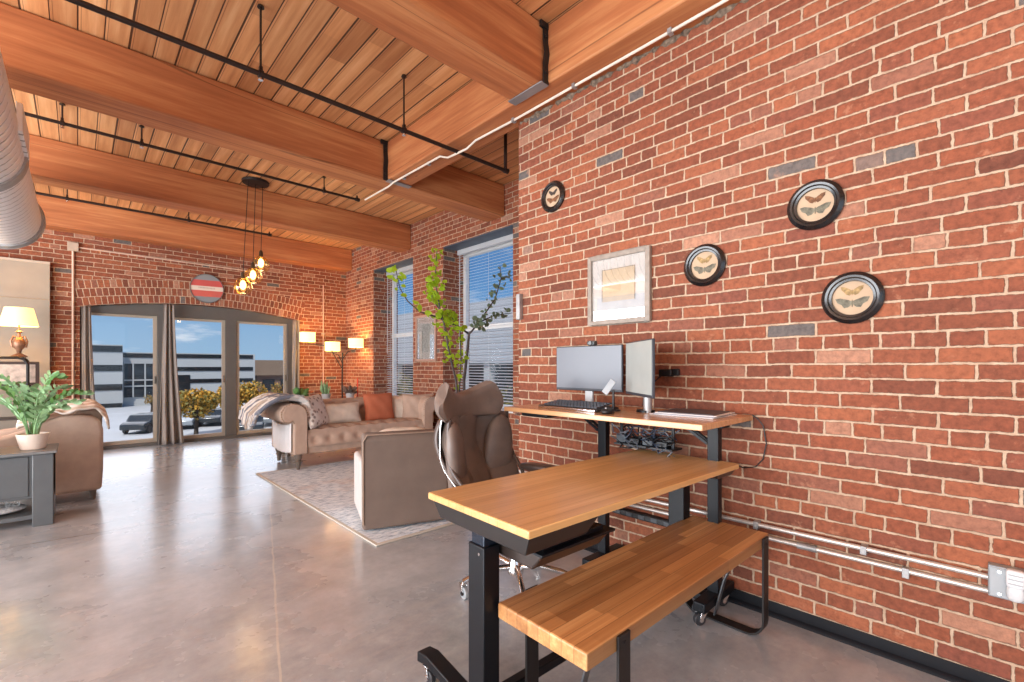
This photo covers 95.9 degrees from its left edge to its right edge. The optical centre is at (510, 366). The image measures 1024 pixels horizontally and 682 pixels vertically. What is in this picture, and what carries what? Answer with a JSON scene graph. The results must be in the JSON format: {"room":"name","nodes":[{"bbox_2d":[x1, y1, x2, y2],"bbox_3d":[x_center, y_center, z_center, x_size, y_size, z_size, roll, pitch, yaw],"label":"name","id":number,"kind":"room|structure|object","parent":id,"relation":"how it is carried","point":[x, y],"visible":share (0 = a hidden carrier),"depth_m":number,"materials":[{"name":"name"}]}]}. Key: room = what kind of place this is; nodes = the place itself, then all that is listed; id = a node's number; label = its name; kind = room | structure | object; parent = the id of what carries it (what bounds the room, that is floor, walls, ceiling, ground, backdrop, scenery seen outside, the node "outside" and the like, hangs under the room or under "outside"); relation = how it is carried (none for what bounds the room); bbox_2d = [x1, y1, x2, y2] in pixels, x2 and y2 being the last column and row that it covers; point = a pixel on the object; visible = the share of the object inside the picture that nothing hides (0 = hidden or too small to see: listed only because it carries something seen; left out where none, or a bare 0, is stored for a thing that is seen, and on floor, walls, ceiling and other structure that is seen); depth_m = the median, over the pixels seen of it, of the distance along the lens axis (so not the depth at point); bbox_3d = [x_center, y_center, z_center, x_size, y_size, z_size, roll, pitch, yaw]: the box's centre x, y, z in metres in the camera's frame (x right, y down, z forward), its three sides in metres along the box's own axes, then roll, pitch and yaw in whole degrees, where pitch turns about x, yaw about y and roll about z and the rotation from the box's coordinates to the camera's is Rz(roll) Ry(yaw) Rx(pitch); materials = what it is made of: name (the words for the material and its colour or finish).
{"room":"loft living room","nodes":[
{"label":"loft living room","id":0,"kind":"room"},
{"bbox_2d":[0,229,345,413],"bbox_3d":[-6.854,-0.542,6.377,9.310,3.580,0.350,0,0,-43],"label":"wall","id":1,"kind":"structure","parent":0,"point":[305,284],"depth_m":7.58,"materials":[{"name":"red brick"}]},
{"bbox_2d":[82,306,94,399],"bbox_3d":[-6.123,0.176,6.724,0.178,2.115,0.093,0,0,-26],"label":"curtain","id":2,"kind":"object","parent":1,"relation":"hanging from","point":[87,351],"visible":0.61,"depth_m":6.71,"materials":[{"name":"grey fabric"}]},
{"bbox_2d":[67,242,261,398],"bbox_3d":[-5.400,-0.281,7.465,2.543,3.017,0.050,0,0,-43],"label":"conduit","id":3,"kind":"object","parent":1,"relation":"attached to","point":[71,246],"visible":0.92,"depth_m":6.64,"materials":[{"name":"beige metal"}]},
{"bbox_2d":[159,304,183,444],"bbox_3d":[-5.417,0.121,7.387,0.335,2.225,0.130,0,0,-43],"label":"curtain","id":4,"kind":"object","parent":1,"relation":"hanging from","point":[170,424],"visible":1,"depth_m":7.37,"materials":[{"name":"grey fabric"}]},
{"bbox_2d":[80,304,292,449],"bbox_3d":[-5.249,0.109,7.884,3.082,2.290,0.176,0,0,-43],"label":"door","id":5,"kind":"structure","parent":1,"relation":"in","point":[230,319],"depth_m":8.06,"materials":[{"name":"brown metal"}]},
{"bbox_2d":[71,279,304,320],"bbox_3d":[-5.132,-1.141,7.760,3.252,0.525,0.030,0,0,-43],"label":"brick arch","id":6,"kind":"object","parent":1,"relation":"attached to","point":[98,291],"depth_m":7.42,"materials":[{"name":"brick"}]},
{"bbox_2d":[190,274,223,302],"bbox_3d":[-5.093,-1.317,7.758,0.484,0.484,0.026,0,0,-43],"label":"round sign","id":7,"kind":"object","parent":1,"relation":"attached to","point":[206,288],"visible":1,"depth_m":7.75,"materials":[{"name":"red metal"}]},
{"bbox_2d":[292,320,299,393],"bbox_3d":[-4.030,0.175,8.686,0.147,2.115,0.092,0,0,-29],"label":"curtain","id":8,"kind":"object","parent":1,"relation":"hanging from","point":[296,323],"visible":0.58,"depth_m":8.67,"materials":[{"name":"grey fabric"}]},
{"bbox_2d":[321,285,324,382],"bbox_3d":[-3.679,-0.192,9.091,0.060,2.840,0.028,0,0,-43],"label":"conduit","id":9,"kind":"object","parent":1,"relation":"attached to","point":[323,333],"visible":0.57,"depth_m":9.08,"materials":[{"name":"metal"}]},
{"bbox_2d":[0,0,582,249],"bbox_3d":[-2.067,-2.382,1.695,9.900,0.100,13.900,0,0,-43],"label":"ceiling","id":10,"kind":"structure","parent":0,"point":[320,47],"depth_m":3.76,"materials":[{"name":"brown wood"}]},
{"bbox_2d":[0,50,45,248],"bbox_3d":[-3.143,-1.742,2.523,0.660,1.160,5.580,0,0,-43],"label":"spiral duct","id":11,"kind":"object","parent":10,"relation":"hanging from","point":[22,219],"visible":1,"depth_m":3.28,"materials":[{"name":"metal"}]},
{"bbox_2d":[35,189,271,236],"bbox_3d":[-6.577,-2.230,5.144,7.230,0.196,0.052,0,0,-43],"label":"pipe","id":12,"kind":"object","parent":10,"relation":"attached to","point":[66,198],"visible":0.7,"depth_m":6.47,"materials":[{"name":"black metal"}]},
{"bbox_2d":[15,102,359,201],"bbox_3d":[-4.703,-2.221,3.377,7.550,0.214,0.048,0,0,-43],"label":"pipe","id":13,"kind":"object","parent":10,"relation":"attached to","point":[61,122],"visible":0.98,"depth_m":4.55,"materials":[{"name":"black metal"}]},
{"bbox_2d":[36,194,351,271],"bbox_3d":[-6.525,-2.127,6.234,8.976,0.399,0.301,0,0,-43],"label":"ceiling beam","id":14,"kind":"structure","parent":10,"relation":"attached to","point":[60,215],"depth_m":7.29,"materials":[{"name":"brown wood"}]},
{"bbox_2d":[29,134,410,252],"bbox_3d":[-5.010,-2.127,4.616,8.976,0.399,0.312,0,0,-43],"label":"ceiling beam","id":15,"kind":"structure","parent":10,"relation":"attached to","point":[54,163],"depth_m":5.58,"materials":[{"name":"brown wood"}]},
{"bbox_2d":[0,2,503,221],"bbox_3d":[-3.463,-2.127,2.964,8.976,0.399,0.340,0,0,-43],"label":"ceiling beam","id":16,"kind":"structure","parent":10,"relation":"attached to","point":[42,57],"depth_m":3.69,"materials":[{"name":"brown wood"}]},
{"bbox_2d":[240,176,268,289],"bbox_3d":[-3.226,-1.615,5.774,0.425,1.434,0.310,0,0,-43],"label":"pendant lamp","id":17,"kind":"object","parent":10,"relation":"hanging from","point":[255,182],"visible":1,"depth_m":5.76,"materials":[{"name":"black metal"}]},
{"bbox_2d":[65,0,508,173],"bbox_3d":[-2.917,-2.088,1.748,7.930,0.480,0.051,0,0,-43],"label":"pipe","id":18,"kind":"object","parent":10,"relation":"hanging from","point":[260,73],"visible":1,"depth_m":2.98,"materials":[{"name":"black metal"}]},
{"bbox_2d":[327,0,543,99],"bbox_3d":[-2.534,-2.127,0.758,7.316,0.399,0.310,0,0,-43],"label":"ceiling beam","id":19,"kind":"structure","parent":10,"relation":"attached to","point":[496,44],"depth_m":2.80,"materials":[{"name":"brown wood"}]},
{"bbox_2d":[508,19,549,105],"bbox_3d":[0.125,-2.120,3.233,0.090,0.407,0.351,0,0,-43],"label":"hanger","id":20,"kind":"object","parent":19,"relation":"attached to","point":[540,85],"visible":1,"depth_m":3.13,"materials":[{"name":"metal"}]},
{"bbox_2d":[388,0,740,185],"bbox_3d":[1.644,-2.128,1.850,0.263,0.395,8.254,0,0,-43],"label":"girder","id":21,"kind":"object","parent":10,"relation":"attached to","point":[592,35],"visible":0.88,"depth_m":3.09,"materials":[{"name":"brown wood"}]},
{"bbox_2d":[380,139,411,188],"bbox_3d":[-1.194,-2.120,4.824,0.340,0.407,0.075,0,0,-43],"label":"hanger","id":22,"kind":"object","parent":21,"relation":"attached to","point":[384,142],"visible":1,"depth_m":4.75,"materials":[{"name":"metal"}]},
{"bbox_2d":[364,0,728,200],"bbox_3d":[0.616,-1.898,2.940,0.088,0.064,6.451,0,0,-44],"label":"conduit","id":23,"kind":"object","parent":21,"relation":"attached to","point":[670,31],"visible":1,"depth_m":3.13,"materials":[{"name":"metal"}]},
{"bbox_2d":[346,179,518,467],"bbox_3d":[-1.350,-0.542,6.829,1.616,3.580,7.215,0,0,-43],"label":"wall","id":24,"kind":"structure","parent":0,"point":[366,288],"depth_m":7.32,"materials":[{"name":"red brick"}]},
{"bbox_2d":[374,257,412,395],"bbox_3d":[-1.876,-0.602,8.203,0.486,2.388,1.388,0,0,-43],"label":"window","id":25,"kind":"structure","parent":24,"relation":"in","point":[407,262],"depth_m":8.76,"materials":[{"name":"white paint"}]},
{"bbox_2d":[386,264,412,393],"bbox_3d":[-1.864,-0.609,8.214,0.074,2.338,1.320,0,0,-43],"label":"window blind","id":26,"kind":"object","parent":25,"relation":"attached to","point":[410,267],"visible":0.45,"depth_m":8.36,"materials":[{"name":"white plastic"}]},
{"bbox_2d":[415,313,436,360],"bbox_3d":[-1.319,-0.452,7.224,0.029,0.726,0.570,0,0,-43],"label":"framed picture","id":27,"kind":"object","parent":24,"relation":"attached to","point":[425,332],"visible":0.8,"depth_m":7.23,"materials":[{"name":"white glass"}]},
{"bbox_2d":[443,225,512,412],"bbox_3d":[-0.305,-0.602,6.525,0.486,2.388,1.531,0,0,-43],"label":"window","id":28,"kind":"structure","parent":24,"relation":"in","point":[508,230],"depth_m":6.72,"materials":[{"name":"white paint"}]},
{"bbox_2d":[457,234,512,407],"bbox_3d":[-0.293,-0.609,6.536,0.074,2.338,1.463,0,0,-43],"label":"window blind","id":29,"kind":"object","parent":28,"relation":"attached to","point":[504,239],"visible":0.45,"depth_m":6.54,"materials":[{"name":"white plastic"}]},
{"bbox_2d":[0,434,949,681],"bbox_3d":[-2.005,1.348,1.629,9.900,0.200,13.720,0,0,-43],"label":"floor","id":30,"kind":"structure","parent":0,"point":[186,564],"depth_m":2.45,"materials":[{"name":"concrete"}]},
{"bbox_2d":[0,356,30,420],"bbox_3d":[-6.544,0.547,5.585,1.032,1.361,0.330,0,0,-43],"label":"metal shelf","id":31,"kind":"object","parent":30,"relation":"on","point":[24,359],"visible":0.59,"depth_m":5.80,"materials":[{"name":"black metal"}]},
{"bbox_2d":[0,307,38,356],"bbox_3d":[-6.205,-0.436,5.834,0.360,0.620,0.360,0,0,-43],"label":"table lamp","id":32,"kind":"object","parent":31,"relation":"on","point":[18,317],"visible":0.95,"depth_m":5.78,"materials":[{"name":"beige fabric"}]},
{"bbox_2d":[0,362,38,385],"bbox_3d":[-6.197,0.083,5.812,0.380,0.300,0.027,0,0,-43],"label":"framed photo","id":33,"kind":"object","parent":31,"relation":"on","point":[16,371],"visible":0.67,"depth_m":5.81},
{"bbox_2d":[0,257,49,429],"bbox_3d":[-7.227,-0.115,5.696,2.200,2.687,0.065,0,0,-43],"label":"panel","id":34,"kind":"object","parent":30,"relation":"on","point":[23,282],"visible":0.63,"depth_m":6.28,"materials":[{"name":"beige paint"}]},
{"bbox_2d":[0,443,58,526],"bbox_3d":[-4.240,0.954,3.387,1.320,0.588,0.460,0,0,-43],"label":"side table","id":35,"kind":"object","parent":30,"relation":"on","point":[24,474],"visible":0.96,"depth_m":3.60,"materials":[{"name":"grey paint"}]},
{"bbox_2d":[0,502,26,514],"bbox_3d":[-4.198,1.111,3.430,0.836,0.090,0.313,0,0,-43],"label":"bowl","id":36,"kind":"object","parent":35,"relation":"on","point":[5,508],"visible":0.94,"depth_m":3.63,"materials":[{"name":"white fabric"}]},
{"bbox_2d":[0,505,31,523],"bbox_3d":[-4.254,1.173,3.387,1.100,0.030,0.380,0,0,-43],"label":"shelf","id":37,"kind":"object","parent":35,"relation":"attached to","point":[26,513],"depth_m":3.60,"materials":[{"name":"grey paint"}]},
{"bbox_2d":[0,370,93,449],"bbox_3d":[-3.867,0.342,3.723,0.769,0.633,0.864,0,0,-43],"label":"potted plant","id":38,"kind":"object","parent":35,"relation":"on","point":[36,412],"visible":1,"depth_m":3.73,"materials":[{"name":"green plant"}]},
{"bbox_2d":[0,409,102,502],"bbox_3d":[-4.414,0.819,4.409,0.771,0.858,0.830,0,0,-43],"label":"accent armchair","id":39,"kind":"object","parent":30,"relation":"on","point":[79,434],"visible":0.62,"depth_m":4.25,"materials":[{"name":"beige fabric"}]},
{"bbox_2d":[16,398,109,428],"bbox_3d":[-4.274,0.453,4.443,0.614,0.275,0.761,0,0,-43],"label":"throw blanket","id":40,"kind":"object","parent":39,"relation":"on","point":[89,404],"visible":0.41,"depth_m":4.28,"materials":[{"name":"beige fabric"}]},
{"bbox_2d":[299,332,363,397],"bbox_3d":[-3.325,0.305,8.651,1.123,1.883,0.418,0,0,-11],"label":"floor lamp","id":41,"kind":"object","parent":30,"relation":"on","point":[307,337],"visible":0.84,"depth_m":8.56,"materials":[{"name":"black metal"}]},
{"bbox_2d":[256,459,453,546],"bbox_3d":[-1.070,1.242,5.108,2.400,0.011,2.980,0,0,-43],"label":"area rug","id":42,"kind":"object","parent":30,"relation":"on","point":[327,488],"visible":0.44,"depth_m":4.44,"materials":[{"name":"beige carpet"}]},
{"bbox_2d":[260,395,434,469],"bbox_3d":[-2.140,0.834,6.455,2.270,0.804,0.890,0,0,-43],"label":"sofa","id":43,"kind":"object","parent":42,"relation":"on","point":[342,435],"visible":0.59,"depth_m":5.85,"materials":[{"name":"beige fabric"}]},
{"bbox_2d":[238,393,311,429],"bbox_3d":[-2.874,0.531,5.657,0.723,0.411,0.700,0,0,-43],"label":"throw blanket","id":44,"kind":"object","parent":43,"relation":"on","point":[249,413],"visible":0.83,"depth_m":5.51,"materials":[{"name":"grey fabric"}]},
{"bbox_2d":[272,420,290,452],"bbox_3d":[-2.851,0.866,5.755,0.016,0.380,0.721,0,0,-43],"label":"cloth","id":45,"kind":"object","parent":43,"relation":"hanging from","point":[281,434],"visible":1,"depth_m":5.73,"materials":[{"name":"fabric"}]},
{"bbox_2d":[301,394,328,428],"bbox_3d":[-2.472,0.559,5.849,0.225,0.405,0.469,0,0,5],"label":"throw pillow","id":46,"kind":"object","parent":43,"relation":"on","point":[317,415],"visible":0.8,"depth_m":5.75,"materials":[{"name":"white fabric"}]},
{"bbox_2d":[325,402,360,423],"bbox_3d":[-2.274,0.616,6.171,0.567,0.258,0.164,0,0,-43],"label":"throw pillow","id":47,"kind":"object","parent":43,"relation":"on","point":[345,412],"visible":0.82,"depth_m":6.15,"materials":[{"name":"beige fabric"}]},
{"bbox_2d":[307,417,423,446],"bbox_3d":[-2.065,0.853,6.375,1.640,0.225,0.670,0,0,-43],"label":"seat cushion","id":48,"kind":"object","parent":43,"relation":"on","point":[342,433],"depth_m":5.97,"materials":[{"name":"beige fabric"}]},
{"bbox_2d":[363,393,394,419],"bbox_3d":[-1.895,0.579,6.666,0.453,0.399,0.200,0,0,-43],"label":"throw pillow","id":49,"kind":"object","parent":43,"relation":"on","point":[377,406],"visible":0.91,"depth_m":6.59,"materials":[{"name":"fabric"}]},
{"bbox_2d":[392,396,402,417],"bbox_3d":[-1.675,0.616,6.925,0.370,0.366,0.184,0,0,-22],"label":"throw pillow","id":50,"kind":"object","parent":43,"relation":"on","point":[397,404],"visible":0.31,"depth_m":6.86,"materials":[{"name":"beige fabric"}]},
{"bbox_2d":[402,394,433,421],"bbox_3d":[-1.379,0.614,6.902,0.470,0.418,0.240,0,0,-13],"label":"throw pillow","id":51,"kind":"object","parent":43,"relation":"on","point":[410,402],"visible":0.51,"depth_m":6.81,"materials":[{"name":"beige fabric"}]},
{"bbox_2d":[354,427,448,529],"bbox_3d":[-0.935,0.861,3.884,0.670,0.750,0.719,0,0,-24],"label":"armchair","id":52,"kind":"object","parent":42,"relation":"on","point":[396,469],"visible":0.91,"depth_m":3.55,"materials":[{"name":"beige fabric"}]},
{"bbox_2d":[379,427,423,431],"bbox_3d":[-0.862,0.675,3.718,0.490,0.380,0.150,0,0,-24],"label":"cushion","id":53,"kind":"object","parent":52,"relation":"on","point":[396,428],"depth_m":3.68,"materials":[{"name":"beige fabric"}]},
{"bbox_2d":[386,248,511,392],"bbox_3d":[-0.516,0.040,4.654,1.536,2.393,0.348,0,0,-43],"label":"indoor tree","id":54,"kind":"object","parent":42,"relation":"on","point":[433,295],"visible":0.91,"depth_m":4.55,"materials":[{"name":"green plant"}]},
{"bbox_2d":[433,380,567,599],"bbox_3d":[-0.034,0.666,2.658,0.778,1.163,0.740,0,0,31],"label":"office chair","id":55,"kind":"object","parent":30,"relation":"on","point":[473,438],"visible":0.51,"depth_m":2.78,"materials":[{"name":"brown leather"}]},
{"bbox_2d":[417,449,738,681],"bbox_3d":[0.403,0.859,1.991,1.410,0.778,0.790,0,0,-41],"label":"table","id":56,"kind":"object","parent":30,"relation":"on","point":[537,518],"visible":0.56,"depth_m":1.62,"materials":[{"name":"brown wood"}]},
{"bbox_2d":[504,403,752,625],"bbox_3d":[0.605,0.748,2.635,0.585,1.000,1.260,0,0,-43],"label":"desk","id":57,"kind":"object","parent":30,"relation":"on","point":[706,601],"visible":0.56,"depth_m":2.32,"materials":[{"name":"brown wood"}]},
{"bbox_2d":[538,399,618,411],"bbox_3d":[0.415,0.227,2.758,0.272,0.041,0.440,0,0,-43],"label":"keyboard","id":58,"kind":"object","parent":57,"relation":"on","point":[576,405],"visible":1,"depth_m":2.69,"materials":[{"name":"black plastic"}]},
{"bbox_2d":[557,344,623,405],"bbox_3d":[0.490,0.057,2.918,0.165,0.382,0.515,0,0,-43],"label":"computer monitor","id":59,"kind":"object","parent":57,"relation":"on","point":[589,369],"visible":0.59,"depth_m":2.90,"materials":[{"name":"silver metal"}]},
{"bbox_2d":[587,341,596,345],"bbox_3d":[0.512,-0.149,2.894,0.048,0.029,0.055,0,0,-43],"label":"webcam","id":60,"kind":"object","parent":59,"relation":"on","point":[589,343],"visible":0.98,"depth_m":2.88,"materials":[{"name":"black paint"}]},
{"bbox_2d":[601,407,614,413],"bbox_3d":[0.520,0.234,2.459,0.064,0.044,0.110,0,0,30],"label":"computer mouse","id":61,"kind":"object","parent":57,"relation":"on","point":[607,410],"visible":0.88,"depth_m":2.42,"materials":[{"name":"black plastic"}]},
{"bbox_2d":[602,379,620,411],"bbox_3d":[0.575,0.157,2.605,0.080,0.180,0.098,0,0,-43],"label":"phone stand","id":62,"kind":"object","parent":57,"relation":"on","point":[611,383],"visible":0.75,"depth_m":2.60,"materials":[{"name":"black plastic"}]},
{"bbox_2d":[626,338,654,412],"bbox_3d":[0.745,0.053,2.512,0.106,0.390,0.430,0,0,-3],"label":"computer monitor","id":63,"kind":"object","parent":57,"relation":"on","point":[640,355],"visible":0.99,"depth_m":2.48,"materials":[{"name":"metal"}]},
{"bbox_2d":[610,423,681,456],"bbox_3d":[0.758,0.393,2.586,0.138,0.177,0.387,0,0,-43],"label":"cable tray","id":64,"kind":"object","parent":57,"relation":"attached to","point":[652,441],"visible":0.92,"depth_m":2.55,"materials":[{"name":"black plastic"}]},
{"bbox_2d":[649,408,736,418],"bbox_3d":[0.953,0.239,2.406,0.345,0.016,0.317,0,0,43],"label":"paper stack","id":65,"kind":"object","parent":57,"relation":"on","point":[682,412],"visible":1,"depth_m":2.34,"materials":[{"name":"white paper"}]},
{"bbox_2d":[731,414,766,467],"bbox_3d":[1.232,0.387,2.399,0.016,0.287,0.184,0,0,-43],"label":"cable","id":66,"kind":"object","parent":57,"relation":"hanging from","point":[752,414],"visible":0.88,"depth_m":2.35,"materials":[{"name":"black plastic"}]},
{"bbox_2d":[498,515,768,681],"bbox_3d":[0.587,1.013,1.848,1.360,0.466,0.396,0,0,-42],"label":"wooden bench","id":67,"kind":"object","parent":30,"relation":"on","point":[585,614],"visible":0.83,"depth_m":1.64,"materials":[{"name":"brown wood"}]},
{"bbox_3d":[-2.560,0.885,7.124,1.800,0.725,0.320,0,0,-43],"label":"table","id":68,"kind":"object","parent":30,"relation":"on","visible":0},
{"bbox_2d":[293,387,308,395],"bbox_3d":[-3.030,0.404,6.689,0.221,0.235,0.212,0,0,-43],"label":"potted plant","id":69,"kind":"object","parent":68,"relation":"on","point":[304,392],"visible":0.66,"depth_m":6.66,"materials":[{"name":"green plant"}]},
{"bbox_2d":[320,381,330,398],"bbox_3d":[-2.768,0.357,6.929,0.148,0.330,0.140,0,0,-43],"label":"potted plant","id":70,"kind":"object","parent":68,"relation":"on","point":[324,389],"visible":0.93,"depth_m":6.92,"materials":[{"name":"green plant"}]},
{"bbox_2d":[343,385,356,397],"bbox_3d":[-2.494,0.403,7.185,0.216,0.238,0.220,0,0,-43],"label":"potted plant","id":71,"kind":"object","parent":68,"relation":"on","point":[350,391],"visible":0.96,"depth_m":7.13,"materials":[{"name":"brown plant"}]},
{"bbox_2d":[519,0,1023,681],"bbox_3d":[2.553,-0.542,1.245,0.320,3.580,6.928,0,0,-43],"label":"wall","id":72,"kind":"structure","parent":0,"point":[900,429],"depth_m":2.14,"materials":[{"name":"red brick"}]},
{"bbox_2d":[516,294,522,319],"bbox_3d":[0.072,-0.472,3.630,0.039,0.200,0.040,0,0,-43],"label":"wall switch","id":73,"kind":"object","parent":72,"relation":"attached to","point":[519,297],"visible":1,"depth_m":3.62,"materials":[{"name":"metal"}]},
{"bbox_2d":[541,180,564,212],"bbox_3d":[0.308,-1.250,3.387,0.027,0.226,0.226,0,0,-43],"label":"frame","id":74,"kind":"object","parent":72,"relation":"attached to","point":[553,194],"visible":1,"depth_m":3.38,"materials":[{"name":"black paint"}]},
{"bbox_2d":[588,245,651,325],"bbox_3d":[0.694,-0.508,2.973,0.029,0.469,0.467,0,0,-43],"label":"framed picture","id":75,"kind":"object","parent":72,"relation":"attached to","point":[619,282],"visible":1,"depth_m":2.96,"materials":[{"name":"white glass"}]},
{"bbox_2d":[520,0,748,124],"bbox_3d":[2.160,-1.911,1.406,0.035,0.038,6.100,0,0,-43],"label":"trim","id":76,"kind":"structure","parent":72,"relation":"attached to","point":[720,13],"depth_m":2.86,"materials":[{"name":"grey metal"}]},
{"bbox_2d":[612,508,667,526],"bbox_3d":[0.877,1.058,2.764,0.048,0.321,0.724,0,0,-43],"label":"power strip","id":77,"kind":"object","parent":72,"relation":"attached to","point":[642,516],"visible":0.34,"depth_m":2.81,"materials":[{"name":"black plastic"}]},
{"bbox_2d":[642,369,679,404],"bbox_3d":[0.893,0.122,2.740,0.223,0.223,0.055,0,0,41],"label":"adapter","id":78,"kind":"object","parent":72,"relation":"attached to","point":[662,372],"visible":0.9,"depth_m":2.69,"materials":[{"name":"black plastic"}]},
{"bbox_2d":[684,244,725,286],"bbox_3d":[1.076,-0.566,2.566,0.027,0.234,0.234,0,0,-43],"label":"frame","id":79,"kind":"object","parent":72,"relation":"attached to","point":[705,264],"visible":1,"depth_m":2.56,"materials":[{"name":"black paint"}]},
{"bbox_2d":[518,469,987,579],"bbox_3d":[0.945,0.806,2.693,0.045,0.042,2.560,0,0,-43],"label":"conduit","id":80,"kind":"object","parent":72,"relation":"attached to","point":[864,549],"visible":0.66,"depth_m":2.06,"materials":[{"name":"silver metal"}]},
{"bbox_2d":[584,544,1009,681],"bbox_3d":[2.289,1.214,1.272,0.028,0.068,6.528,0,0,-43],"label":"baseboard","id":81,"kind":"structure","parent":72,"relation":"attached to","point":[947,670],"depth_m":2.04,"materials":[{"name":"black rubber"}]},
{"bbox_2d":[630,504,987,592],"bbox_3d":[0.950,0.864,2.697,0.032,0.044,2.560,0,0,-43],"label":"conduit","id":82,"kind":"object","parent":72,"relation":"attached to","point":[906,572],"visible":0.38,"depth_m":2.01,"materials":[{"name":"silver metal"}]},
{"bbox_2d":[787,179,844,230],"bbox_3d":[1.438,-0.766,2.180,0.027,0.234,0.234,0,0,-43],"label":"frame","id":83,"kind":"object","parent":72,"relation":"attached to","point":[816,204],"visible":1,"depth_m":2.18,"materials":[{"name":"black paint"}]},
{"bbox_2d":[821,271,884,323],"bbox_3d":[1.536,-0.311,2.076,0.027,0.234,0.234,0,0,-43],"label":"frame","id":84,"kind":"object","parent":72,"relation":"attached to","point":[854,297],"visible":1,"depth_m":2.07,"materials":[{"name":"black paint"}]},
{"bbox_2d":[988,562,1023,603],"bbox_3d":[1.889,0.804,1.680,0.052,0.118,0.210,0,0,-43],"label":"outlet box","id":85,"kind":"object","parent":72,"relation":"attached to","point":[997,585],"visible":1,"depth_m":1.72,"materials":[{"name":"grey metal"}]},
{"bbox_2d":[1006,568,1023,602],"bbox_3d":[1.834,0.796,1.676,0.041,0.117,0.048,0,0,-43],"label":"air freshener","id":86,"kind":"object","parent":85,"relation":"attached to","point":[1014,578],"visible":1,"depth_m":1.67,"materials":[{"name":"plastic"}]},
{"label":"outside","id":87,"kind":"structure","parent":0,"visible":0},
{"bbox_2d":[102,403,271,441],"bbox_3d":[-33.243,5.398,64.768,280.000,0.300,300.000,0,0,-43],"label":"ground","id":88,"kind":"structure","parent":87,"point":[118,415],"depth_m":40.03,"materials":[{"name":"concrete"}]},
{"bbox_2d":[119,412,152,433],"bbox_3d":[-29.768,4.523,37.867,1.800,1.450,4.450,0,0,-13],"label":"parked car","id":89,"kind":"object","parent":88,"relation":"on","point":[139,421],"visible":0.76,"depth_m":36.43,"materials":[{"name":"black paint"}]},
{"bbox_2d":[143,394,152,411],"bbox_3d":[-41.849,4.207,53.872,1.590,2.101,1.541,0,0,-43],"label":"tree","id":90,"kind":"object","parent":88,"relation":"on","point":[148,398],"visible":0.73,"depth_m":53.65,"materials":[{"name":"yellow plant"}]},
{"bbox_2d":[92,344,254,407],"bbox_3d":[-58.077,1.243,71.257,27.843,8.208,26.580,0,0,-43],"label":"office building","id":91,"kind":"structure","parent":88,"relation":"on","point":[121,378],"depth_m":62.55,"materials":[{"name":"concrete"}]},
{"bbox_2d":[182,411,202,428],"bbox_3d":[-28.259,4.523,40.386,1.800,1.450,4.450,0,0,-23],"label":"parked car","id":92,"kind":"object","parent":88,"relation":"on","point":[186,421],"visible":0.22,"depth_m":38.65,"materials":[{"name":"silver metal"}]},
{"bbox_2d":[179,387,220,433],"bbox_3d":[-24.074,3.407,35.386,3.172,3.693,3.632,0,0,-26],"label":"tree","id":93,"kind":"object","parent":88,"relation":"on","point":[201,401],"visible":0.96,"depth_m":34.56,"materials":[{"name":"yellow plant"}]},
{"bbox_2d":[199,408,221,425],"bbox_3d":[-27.260,4.523,42.509,1.800,1.450,4.450,0,0,-23],"label":"parked car","id":94,"kind":"object","parent":88,"relation":"on","point":[215,417],"visible":0.52,"depth_m":40.76,"materials":[{"name":"black paint"}]},
{"bbox_2d":[216,381,255,409],"bbox_3d":[-24.121,3.192,40.450,3.039,4.122,2.619,0,0,-43],"label":"tree","id":95,"kind":"object","parent":88,"relation":"on","point":[246,395],"visible":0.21,"depth_m":40.29,"materials":[{"name":"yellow plant"}]},
{"bbox_2d":[239,415,263,430],"bbox_3d":[-20.925,4.523,37.282,1.800,1.450,4.450,0,0,-28],"label":"parked car","id":96,"kind":"object","parent":88,"relation":"on","point":[260,424],"visible":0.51,"depth_m":35.68,"materials":[{"name":"black paint"}]},
{"bbox_2d":[240,380,267,395],"bbox_3d":[-26.003,3.279,46.969,2.733,3.949,2.913,0,0,-39],"label":"tree","id":97,"kind":"object","parent":88,"relation":"on","point":[249,385],"visible":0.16,"depth_m":46.39,"materials":[{"name":"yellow plant"}]},
{"bbox_2d":[263,417,271,422],"bbox_3d":[-21.740,4.523,42.509,1.800,1.450,4.450,0,0,-23],"label":"parked car","id":98,"kind":"object","parent":88,"relation":"on","point":[265,420],"visible":0.12,"depth_m":40.33,"materials":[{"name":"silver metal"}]},
{"bbox_2d":[255,360,282,392],"bbox_3d":[-49.093,1.978,97.875,14.240,6.540,20.000,0,0,-43],"label":"building","id":99,"kind":"structure","parent":88,"relation":"on","point":[267,372],"depth_m":87.67,"materials":[{"name":"beige concrete"}]},
{"bbox_2d":[270,380,282,392],"bbox_3d":[-27.802,3.425,56.112,2.567,3.657,2.257,0,0,-15],"label":"tree","id":100,"kind":"object","parent":88,"relation":"on","point":[279,388],"visible":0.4,"depth_m":55.78,"materials":[{"name":"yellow plant"}]},
{"bbox_2d":[398,370,412,394],"bbox_3d":[-4.048,2.688,17.559,1.282,5.128,1.273,0,0,-43],"label":"tree","id":101,"kind":"object","parent":88,"relation":"on","point":[407,383],"visible":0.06,"depth_m":17.38,"materials":[{"name":"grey plant"}]},
{"bbox_2d":[398,296,512,403],"bbox_3d":[-3.124,0.844,34.062,10.000,8.809,38.000,0,0,-43],"label":"building","id":102,"kind":"structure","parent":88,"relation":"on","point":[502,338],"depth_m":25.32,"materials":[{"name":"concrete"}]},
{"bbox_2d":[500,385,512,404],"bbox_3d":[-0.059,2.958,16.119,1.412,4.589,1.420,0,0,-43],"label":"tree","id":103,"kind":"object","parent":88,"relation":"on","point":[506,403],"visible":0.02,"depth_m":16.12,"materials":[{"name":"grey plant"}]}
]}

